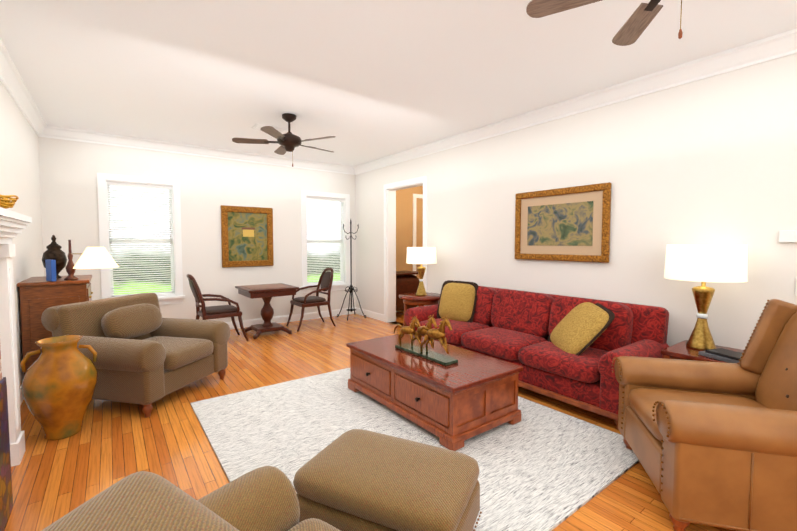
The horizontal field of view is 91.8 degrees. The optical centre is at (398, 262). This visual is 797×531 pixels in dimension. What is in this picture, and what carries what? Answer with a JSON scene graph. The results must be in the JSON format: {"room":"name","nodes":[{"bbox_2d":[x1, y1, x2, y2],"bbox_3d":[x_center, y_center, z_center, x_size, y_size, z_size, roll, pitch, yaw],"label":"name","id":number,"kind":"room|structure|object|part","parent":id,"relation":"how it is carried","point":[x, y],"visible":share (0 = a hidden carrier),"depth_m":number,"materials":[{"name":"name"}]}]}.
{"room":"living room","nodes":[
{"label":"living room","id":0,"kind":"room"},
{"bbox_2d":[0,81,43,387],"bbox_3d":[-1.776,-0.089,1.296,0.140,2.440,7.350,-2,4,-37],"label":"wall","id":1,"kind":"structure","parent":0,"point":[19,166],"depth_m":3.19,"materials":[{"name":"white paint"}]},
{"bbox_2d":[19,386,23,404],"bbox_3d":[-3.062,0.985,3.200,0.014,0.105,2.570,-2,4,-37],"label":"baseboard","id":2,"kind":"structure","parent":1,"relation":"attached to","point":[21,395],"depth_m":2.89,"materials":[{"name":"white wood"}]},
{"bbox_2d":[0,38,46,136],"bbox_3d":[-1.688,-1.253,1.304,0.082,0.115,7.070,-2,4,-37],"label":"crown molding","id":3,"kind":"structure","parent":1,"relation":"attached to","point":[12,81],"depth_m":3.01,"materials":[{"name":"white"}]},
{"bbox_2d":[38,137,355,321],"bbox_3d":[-2.322,-0.293,5.384,3.890,2.440,0.140,-2,4,-37],"label":"wall","id":4,"kind":"structure","parent":0,"point":[70,170],"depth_m":5.10,"materials":[{"name":"white paint"}]},
{"bbox_2d":[97,173,184,304],"bbox_3d":[-3.144,-0.248,4.740,0.870,1.575,0.190,-2,4,-37],"label":"window","id":5,"kind":"structure","parent":4,"relation":"in","point":[178,296],"depth_m":4.72,"materials":[{"name":"white wood"}]},
{"bbox_2d":[107,182,174,297],"bbox_3d":[-3.144,-0.261,4.739,0.654,1.373,0.050,-2,4,-37],"label":"window blind","id":6,"kind":"object","parent":5,"relation":"attached to","point":[166,209],"visible":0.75,"depth_m":4.73,"materials":[{"name":"white plastic"}]},
{"bbox_2d":[39,125,354,174],"bbox_3d":[-2.255,-1.450,5.237,3.890,0.115,0.082,-2,4,-37],"label":"crown molding","id":7,"kind":"structure","parent":4,"relation":"attached to","point":[62,133],"depth_m":4.87,"materials":[{"name":"white"}]},
{"bbox_2d":[221,205,273,267],"bbox_3d":[-2.112,-0.355,5.426,0.700,0.840,0.035,-2,4,-37],"label":"picture","id":8,"kind":"object","parent":4,"relation":"attached to","point":[246,236],"visible":1,"depth_m":5.41,"materials":[{"name":"brown paint"}]},
{"bbox_3d":[-2.358,-0.346,5.242,0.085,0.680,0.035,-2,4,-37],"label":"frame","id":9,"kind":"part","parent":8,"relation":"part of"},
{"bbox_3d":[-2.112,-0.732,5.407,0.700,0.085,0.035,-2,4,-37],"label":"frame","id":10,"kind":"part","parent":8,"relation":"part of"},
{"bbox_3d":[-2.112,0.022,5.445,0.700,0.085,0.035,-2,4,-37],"label":"frame","id":11,"kind":"part","parent":8,"relation":"part of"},
{"bbox_3d":[-1.866,-0.364,5.610,0.085,0.680,0.035,-2,4,-37],"label":"frame","id":12,"kind":"part","parent":8,"relation":"part of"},
{"bbox_2d":[226,307,355,328],"bbox_3d":[-2.276,0.876,5.381,3.890,0.105,0.014,-2,4,-37],"label":"baseboard","id":13,"kind":"structure","parent":4,"relation":"attached to","point":[284,318],"depth_m":5.88,"materials":[{"name":"white wood"}]},
{"bbox_2d":[301,190,350,292],"bbox_3d":[-1.178,-0.322,6.208,0.880,1.575,0.190,-2,4,-37],"label":"window","id":14,"kind":"structure","parent":4,"relation":"in","point":[345,242],"depth_m":6.25,"materials":[{"name":"white wood"}]},
{"bbox_2d":[306,197,343,284],"bbox_3d":[-1.178,-0.335,6.208,0.664,1.373,0.050,-2,4,-37],"label":"window blind","id":15,"kind":"object","parent":14,"relation":"attached to","point":[322,221],"visible":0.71,"depth_m":6.19,"materials":[{"name":"white plastic"}]},
{"bbox_2d":[4,311,736,530],"bbox_3d":[0.530,1.093,3.082,5.900,0.100,7.350,-2,4,-37],"label":"floor","id":16,"kind":"structure","parent":0,"point":[109,444],"depth_m":2.29,"materials":[{"name":"brown wood"}]},
{"bbox_2d":[0,377,12,530],"bbox_3d":[-1.688,0.816,1.588,0.081,0.596,0.742,-2,4,-37],"label":"fire screen","id":17,"kind":"object","parent":16,"relation":"on","point":[6,501],"visible":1,"depth_m":1.66,"materials":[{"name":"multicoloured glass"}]},
{"bbox_2d":[0,207,31,466],"bbox_3d":[-1.693,0.449,1.510,0.212,1.345,1.810,-2,4,-37],"label":"fireplace","id":18,"kind":"object","parent":16,"relation":"on","point":[12,224],"visible":0.92,"depth_m":2.06,"materials":[{"name":"wood"}]},
{"bbox_2d":[0,195,18,208],"bbox_3d":[-1.785,-0.271,1.699,0.164,0.075,0.164,-2,4,-37],"label":"basket","id":19,"kind":"object","parent":18,"relation":"on","point":[7,201],"visible":0.98,"depth_m":1.71,"materials":[{"name":"yellow wicker"}]},
{"bbox_2d":[17,275,92,375],"bbox_3d":[-2.917,0.585,3.344,0.436,0.890,0.680,-2,4,-37],"label":"dresser","id":20,"kind":"object","parent":16,"relation":"on","point":[39,296],"visible":0.35,"depth_m":3.02,"materials":[{"name":"brown wood"}]},
{"bbox_2d":[45,260,55,281],"bbox_3d":[-2.777,0.067,3.086,0.130,0.170,0.032,2,3,33],"label":"box","id":21,"kind":"object","parent":20,"relation":"on","point":[50,270],"visible":0.96,"depth_m":3.06,"materials":[{"name":"blue"}]},
{"bbox_2d":[42,235,66,278],"bbox_3d":[-2.951,-0.047,3.312,0.164,0.375,0.164,-2,4,-37],"label":"urn","id":22,"kind":"object","parent":20,"relation":"on","point":[54,251],"visible":0.85,"depth_m":3.28,"materials":[{"name":"black ceramic"}]},
{"bbox_3d":[-2.761,0.294,3.447,0.012,0.170,0.580,-2,4,-37],"label":"drawer","id":23,"kind":"part","parent":20,"relation":"part of","materials":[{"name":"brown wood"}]},
{"bbox_2d":[64,240,118,279],"bbox_3d":[-2.523,-0.018,3.169,0.367,0.330,0.316,-2,4,-37],"label":"lamp","id":24,"kind":"object","parent":20,"relation":"on","point":[95,257],"visible":1,"depth_m":3.13,"materials":[{"name":"white fabric"}]},
{"bbox_3d":[-2.492,-0.038,3.182,0.300,0.170,0.300,-2,4,-37],"label":"lamp shade","id":25,"kind":"part","parent":24,"relation":"part of","materials":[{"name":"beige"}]},
{"bbox_2d":[20,335,96,439],"bbox_3d":[-2.098,0.777,2.405,0.361,0.600,0.356,-2,4,-37],"label":"vase","id":26,"kind":"object","parent":16,"relation":"on","point":[58,382],"visible":1,"depth_m":2.31,"materials":[{"name":"ceramic"}]},
{"bbox_2d":[41,293,229,417],"bbox_3d":[-2.030,0.671,3.101,0.945,0.742,0.928,1,3,13],"label":"armchair","id":27,"kind":"object","parent":16,"relation":"on","point":[148,355],"visible":0.88,"depth_m":2.88,"materials":[{"name":"brown fabric"}]},
{"bbox_3d":[-1.727,1.017,2.657,0.064,0.095,0.064,1,3,13],"label":"leg","id":28,"kind":"part","parent":27,"relation":"part of","materials":[{"name":"brown wood"}]},
{"bbox_3d":[-1.554,0.980,3.396,0.064,0.095,0.064,1,3,13],"label":"leg","id":29,"kind":"part","parent":27,"relation":"part of","materials":[{"name":"brown wood"}]},
{"bbox_2d":[41,466,340,530],"bbox_3d":[-0.315,0.777,0.672,0.970,0.773,0.896,2,3,34],"label":"armchair","id":30,"kind":"object","parent":16,"relation":"on","point":[264,498],"visible":1,"depth_m":0.67,"materials":[{"name":"brown fabric"}]},
{"bbox_2d":[186,274,248,340],"bbox_3d":[-2.191,0.551,4.662,0.617,0.837,0.482,-2,4,-37],"label":"chair","id":31,"kind":"object","parent":16,"relation":"on","point":[219,311],"visible":0.88,"depth_m":4.53,"materials":[{"name":"brown wood"}]},
{"bbox_2d":[235,283,298,338],"bbox_3d":[-1.736,0.630,5.106,0.640,0.623,0.640,-2,4,-37],"label":"table","id":32,"kind":"object","parent":16,"relation":"on","point":[266,293],"visible":0.98,"depth_m":5.00,"materials":[{"name":"brown wood"}]},
{"bbox_2d":[286,267,335,331],"bbox_3d":[-1.242,0.508,5.521,0.617,0.837,0.482,-2,4,-37],"label":"chair","id":33,"kind":"object","parent":16,"relation":"on","point":[325,282],"visible":1,"depth_m":5.48,"materials":[{"name":"brown wood"}]},
{"bbox_2d":[337,220,365,320],"bbox_3d":[-0.751,0.103,6.118,0.345,1.585,0.346,-2,4,-37],"label":"coat rack","id":34,"kind":"object","parent":16,"relation":"on","point":[350,289],"visible":1,"depth_m":6.11,"materials":[{"name":"black metal"}]},
{"bbox_2d":[396,271,419,310],"bbox_3d":[0.042,0.521,6.432,0.620,0.712,0.440,-2,4,-37],"label":"chest","id":35,"kind":"object","parent":16,"relation":"on","point":[407,281],"visible":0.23,"depth_m":6.25,"materials":[{"name":"brown wood"}]},
{"bbox_2d":[190,368,638,530],"bbox_3d":[-0.029,1.064,2.549,2.050,0.012,2.310,-2,4,-37],"label":"rug","id":36,"kind":"object","parent":16,"relation":"on","point":[543,468],"visible":0.5,"depth_m":2.29,"materials":[{"name":"white carpet"}]},
{"bbox_2d":[293,429,481,530],"bbox_3d":[-0.037,0.940,1.493,0.631,0.365,0.441,1,3,25],"label":"ottoman","id":37,"kind":"object","parent":36,"relation":"on","point":[358,480],"visible":0.88,"depth_m":1.37,"materials":[{"name":"brown fabric"}]},
{"bbox_2d":[346,334,523,450],"bbox_3d":[0.197,0.857,2.839,0.659,0.372,1.220,-2,4,-37],"label":"coffee table","id":38,"kind":"object","parent":36,"relation":"on","point":[468,395],"visible":0.98,"depth_m":2.48,"materials":[{"name":"brown wood"}]},
{"bbox_3d":[-0.212,0.836,2.895,0.014,0.170,0.515,-2,4,-37],"label":"drawer","id":39,"kind":"part","parent":38,"relation":"part of","materials":[{"name":"brown wood"}]},
{"bbox_3d":[0.136,0.859,2.430,0.014,0.170,0.515,-2,4,-37],"label":"drawer","id":40,"kind":"part","parent":38,"relation":"part of","materials":[{"name":"brown wood"}]},
{"bbox_2d":[394,315,457,365],"bbox_3d":[0.175,0.511,2.812,0.124,0.321,0.611,-2,4,-37],"label":"horse sculpture","id":41,"kind":"object","parent":38,"relation":"on","point":[429,333],"visible":1,"depth_m":2.75,"materials":[{"name":"gold stone"}]},
{"bbox_3d":[0.201,0.711,2.835,0.612,0.020,1.182,-2,4,-37],"label":"moulding","id":42,"kind":"part","parent":38,"relation":"part of","materials":[{"name":"brown wood"}]},
{"bbox_2d":[399,292,439,326],"bbox_3d":[0.277,0.682,4.704,0.550,0.561,0.550,-2,4,-37],"label":"side table","id":43,"kind":"object","parent":16,"relation":"on","point":[413,298],"visible":0.67,"depth_m":4.52,"materials":[{"name":"brown wood"}]},
{"bbox_2d":[406,247,436,295],"bbox_3d":[0.277,0.111,4.675,0.366,0.582,0.366,-2,4,-37],"label":"table lamp","id":44,"kind":"object","parent":43,"relation":"on","point":[421,255],"visible":1,"depth_m":4.54,"materials":[{"name":"gold metal"}]},
{"bbox_3d":[0.277,-0.083,4.665,0.366,0.196,0.366,-2,4,-37],"label":"lamp shade","id":45,"kind":"part","parent":44,"relation":"part of","materials":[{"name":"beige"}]},
{"bbox_2d":[404,280,669,429],"bbox_3d":[1.028,0.627,3.500,0.761,0.791,2.308,-2,4,-37],"label":"sofa","id":46,"kind":"object","parent":16,"relation":"on","point":[566,349],"visible":0.73,"depth_m":2.94,"materials":[{"name":"red fabric"}]},
{"bbox_2d":[439,283,474,321],"bbox_3d":[0.614,0.419,4.055,0.410,0.410,0.140,3,-14,41],"label":"pillow","id":47,"kind":"object","parent":46,"relation":"on","point":[457,300],"depth_m":3.98,"materials":[{"name":"yellow fabric"}]},
{"bbox_2d":[550,302,608,353],"bbox_3d":[1.377,0.509,2.955,0.140,0.450,0.450,39,9,-6],"label":"pillow","id":48,"kind":"object","parent":46,"relation":"on","point":[578,324],"depth_m":2.86,"materials":[{"name":"yellow fabric"}]},
{"bbox_2d":[661,340,743,362],"bbox_3d":[2.013,0.823,2.478,0.440,0.500,0.440,-2,4,-37],"label":"side table","id":49,"kind":"object","parent":16,"relation":"on","point":[681,350],"visible":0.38,"depth_m":2.48,"materials":[{"name":"brown wood"}]},
{"bbox_3d":[2.013,0.838,2.479,0.420,0.470,0.420,-2,4,-37],"label":"frame","id":50,"kind":"part","parent":49,"relation":"part of","materials":[{"name":"brown wood"}]},
{"bbox_2d":[664,244,747,350],"bbox_3d":[2.005,0.226,2.543,0.430,0.685,0.430,-2,4,-37],"label":"table lamp","id":51,"kind":"object","parent":49,"relation":"on","point":[703,264],"visible":1,"depth_m":2.41,"materials":[{"name":"white fabric"}]},
{"bbox_3d":[2.005,-0.001,2.531,0.430,0.230,0.430,-2,4,-37],"label":"lamp shade","id":52,"kind":"part","parent":51,"relation":"part of","materials":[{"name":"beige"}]},
{"bbox_2d":[698,348,741,362],"bbox_3d":[1.977,0.561,2.313,0.170,0.039,0.230,-1,3,-17],"label":"books","id":53,"kind":"object","parent":49,"relation":"on","point":[725,355],"visible":0.54,"depth_m":2.30,"materials":[{"name":"grey paper"}]},
{"bbox_2d":[612,299,796,530],"bbox_3d":[1.630,0.653,1.794,0.954,0.908,0.850,1,3,15],"label":"recliner","id":54,"kind":"object","parent":16,"relation":"on","point":[712,444],"visible":1,"depth_m":1.54,"materials":[{"name":"beige leather"}]},
{"bbox_2d":[0,0,796,166],"bbox_3d":[-0.163,-1.417,2.438,4.170,0.100,7.350,-2,4,-37],"label":"ceiling","id":55,"kind":"structure","parent":0,"point":[364,81],"depth_m":2.64,"materials":[{"name":"white paint"}]},
{"bbox_2d":[251,124,285,132],"bbox_3d":[-1.409,-1.448,4.197,0.320,0.012,0.180,-2,4,-37],"label":"ceiling vent","id":56,"kind":"object","parent":55,"relation":"in","point":[260,126],"visible":0.65,"depth_m":4.16,"materials":[{"name":"white plastic"}]},
{"bbox_2d":[232,113,335,166],"bbox_3d":[-1.069,-1.188,3.821,1.004,0.494,0.999,-2,4,-37],"label":"ceiling fan","id":57,"kind":"object","parent":55,"relation":"hanging from","point":[288,141],"visible":1,"depth_m":3.72,"materials":[{"name":"brown metal"}]},
{"bbox_3d":[-1.429,-1.166,3.721,0.330,0.006,0.105,-1,-9,-11],"label":"blade","id":58,"kind":"part","parent":57,"relation":"part of","materials":[{"name":"brown wood"}]},
{"bbox_3d":[-1.116,-1.152,3.428,0.105,0.006,0.330,-12,1,8],"label":"blade","id":59,"kind":"part","parent":57,"relation":"part of","materials":[{"name":"brown wood"}]},
{"bbox_3d":[-1.246,-1.186,4.109,0.105,0.006,0.330,12,-3,-29],"label":"blade","id":60,"kind":"part","parent":57,"relation":"part of","materials":[{"name":"brown wood"}]},
{"bbox_3d":[-1.070,-1.177,3.789,0.236,0.185,0.236,-2,4,-37],"label":"motor","id":61,"kind":"part","parent":57,"relation":"part of","materials":[{"name":"brown metal"}]},
{"bbox_3d":[-0.740,-1.162,3.635,0.330,0.006,0.105,1,15,25],"label":"blade","id":62,"kind":"part","parent":57,"relation":"part of","materials":[{"name":"brown wood"}]},
{"bbox_3d":[-0.820,-1.183,4.056,0.105,0.006,0.330,19,15,41],"label":"blade","id":63,"kind":"part","parent":57,"relation":"part of","materials":[{"name":"wood"}]},
{"bbox_2d":[526,0,682,45],"bbox_3d":[1.005,-1.065,1.359,0.999,0.494,1.004,-2,4,-37],"label":"ceiling fan","id":64,"kind":"object","parent":55,"relation":"hanging from","point":[636,24],"visible":1,"depth_m":1.63,"materials":[{"name":"brown wood"}]},
{"bbox_3d":[0.688,-1.058,1.559,0.330,0.006,0.105,2,-9,27],"label":"blade","id":65,"kind":"part","parent":64,"relation":"part of","materials":[{"name":"brown wood"}]},
{"label":"blade","id":66,"kind":"part","parent":64,"relation":"part of","materials":[{"name":"brown wood"}]},
{"bbox_2d":[396,186,422,278],"bbox_3d":[0.232,-0.368,6.893,1.730,2.440,0.100,-2,4,-37],"label":"wall","id":67,"kind":"structure","parent":0,"point":[404,219],"depth_m":6.75,"materials":[{"name":"brown paint"}]},
{"bbox_2d":[413,194,422,275],"bbox_3d":[0.569,-0.237,7.076,0.780,1.960,0.020,-2,4,-37],"label":"door frame","id":68,"kind":"structure","parent":67,"relation":"attached to","point":[415,196],"depth_m":6.83,"materials":[{"name":"white wood"}]},
{"bbox_2d":[355,53,796,349],"bbox_3d":[1.451,-0.209,3.706,0.140,2.440,7.350,-2,4,-37],"label":"wall","id":69,"kind":"structure","parent":0,"point":[711,160],"depth_m":2.98,"materials":[{"name":"white paint"}]},
{"bbox_2d":[356,307,383,321],"bbox_3d":[-0.470,0.835,6.202,0.014,0.105,0.860,-2,4,-37],"label":"baseboard","id":70,"kind":"structure","parent":69,"relation":"attached to","point":[374,315],"depth_m":6.16,"materials":[{"name":"white wood"}]},
{"bbox_2d":[384,176,426,322],"bbox_3d":[0.139,-0.107,5.467,0.176,2.060,0.970,-2,4,-37],"label":"door frame","id":71,"kind":"structure","parent":69,"relation":"attached to","point":[390,189],"depth_m":5.76,"materials":[{"name":"white wood"}]},
{"bbox_2d":[515,182,610,262],"bbox_3d":[1.460,-0.341,3.538,0.035,0.660,0.920,-2,4,-37],"label":"picture","id":72,"kind":"object","parent":69,"relation":"attached to","point":[567,224],"visible":1,"depth_m":3.48,"materials":[{"name":"beige"}]},
{"bbox_3d":[1.203,-0.358,3.881,0.035,0.550,0.060,-2,4,-37],"label":"frame","id":73,"kind":"part","parent":72,"relation":"part of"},
{"bbox_3d":[1.460,-0.041,3.553,0.035,0.060,0.920,-2,4,-37],"label":"frame","id":74,"kind":"part","parent":72,"relation":"part of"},
{"bbox_3d":[1.460,-0.641,3.523,0.035,0.060,0.920,-2,4,-37],"label":"frame","id":75,"kind":"part","parent":72,"relation":"part of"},
{"bbox_3d":[1.718,-0.324,3.194,0.035,0.550,0.060,-2,4,-37],"label":"frame","id":76,"kind":"part","parent":72,"relation":"part of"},
{"bbox_2d":[353,28,796,174],"bbox_3d":[1.362,-1.367,3.582,0.082,0.115,7.070,-2,4,-37],"label":"crown molding","id":77,"kind":"structure","parent":69,"relation":"attached to","point":[780,45],"depth_m":3.02,"materials":[{"name":"white"}]},
{"bbox_2d":[779,230,796,242],"bbox_3d":[2.376,-0.156,2.332,0.022,0.075,0.110,-2,4,-37],"label":"thermostat","id":78,"kind":"object","parent":69,"relation":"attached to","point":[787,236],"depth_m":2.34,"materials":[{"name":"white plastic"}]},
{"bbox_2d":[795,277,796,295],"bbox_3d":[2.415,0.146,2.301,0.014,0.115,0.070,-2,4,-37],"label":"switch","id":79,"kind":"object","parent":69,"relation":"attached to","point":[796,277],"depth_m":2.33,"materials":[{"name":"white plastic"}]},
{"label":"outside","id":80,"kind":"structure","parent":0,"visible":0},
{"bbox_2d":[110,186,339,294],"bbox_3d":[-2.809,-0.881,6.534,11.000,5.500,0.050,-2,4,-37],"label":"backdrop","id":81,"kind":"structure","parent":80,"point":[169,244],"depth_m":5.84,"materials":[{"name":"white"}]}
]}

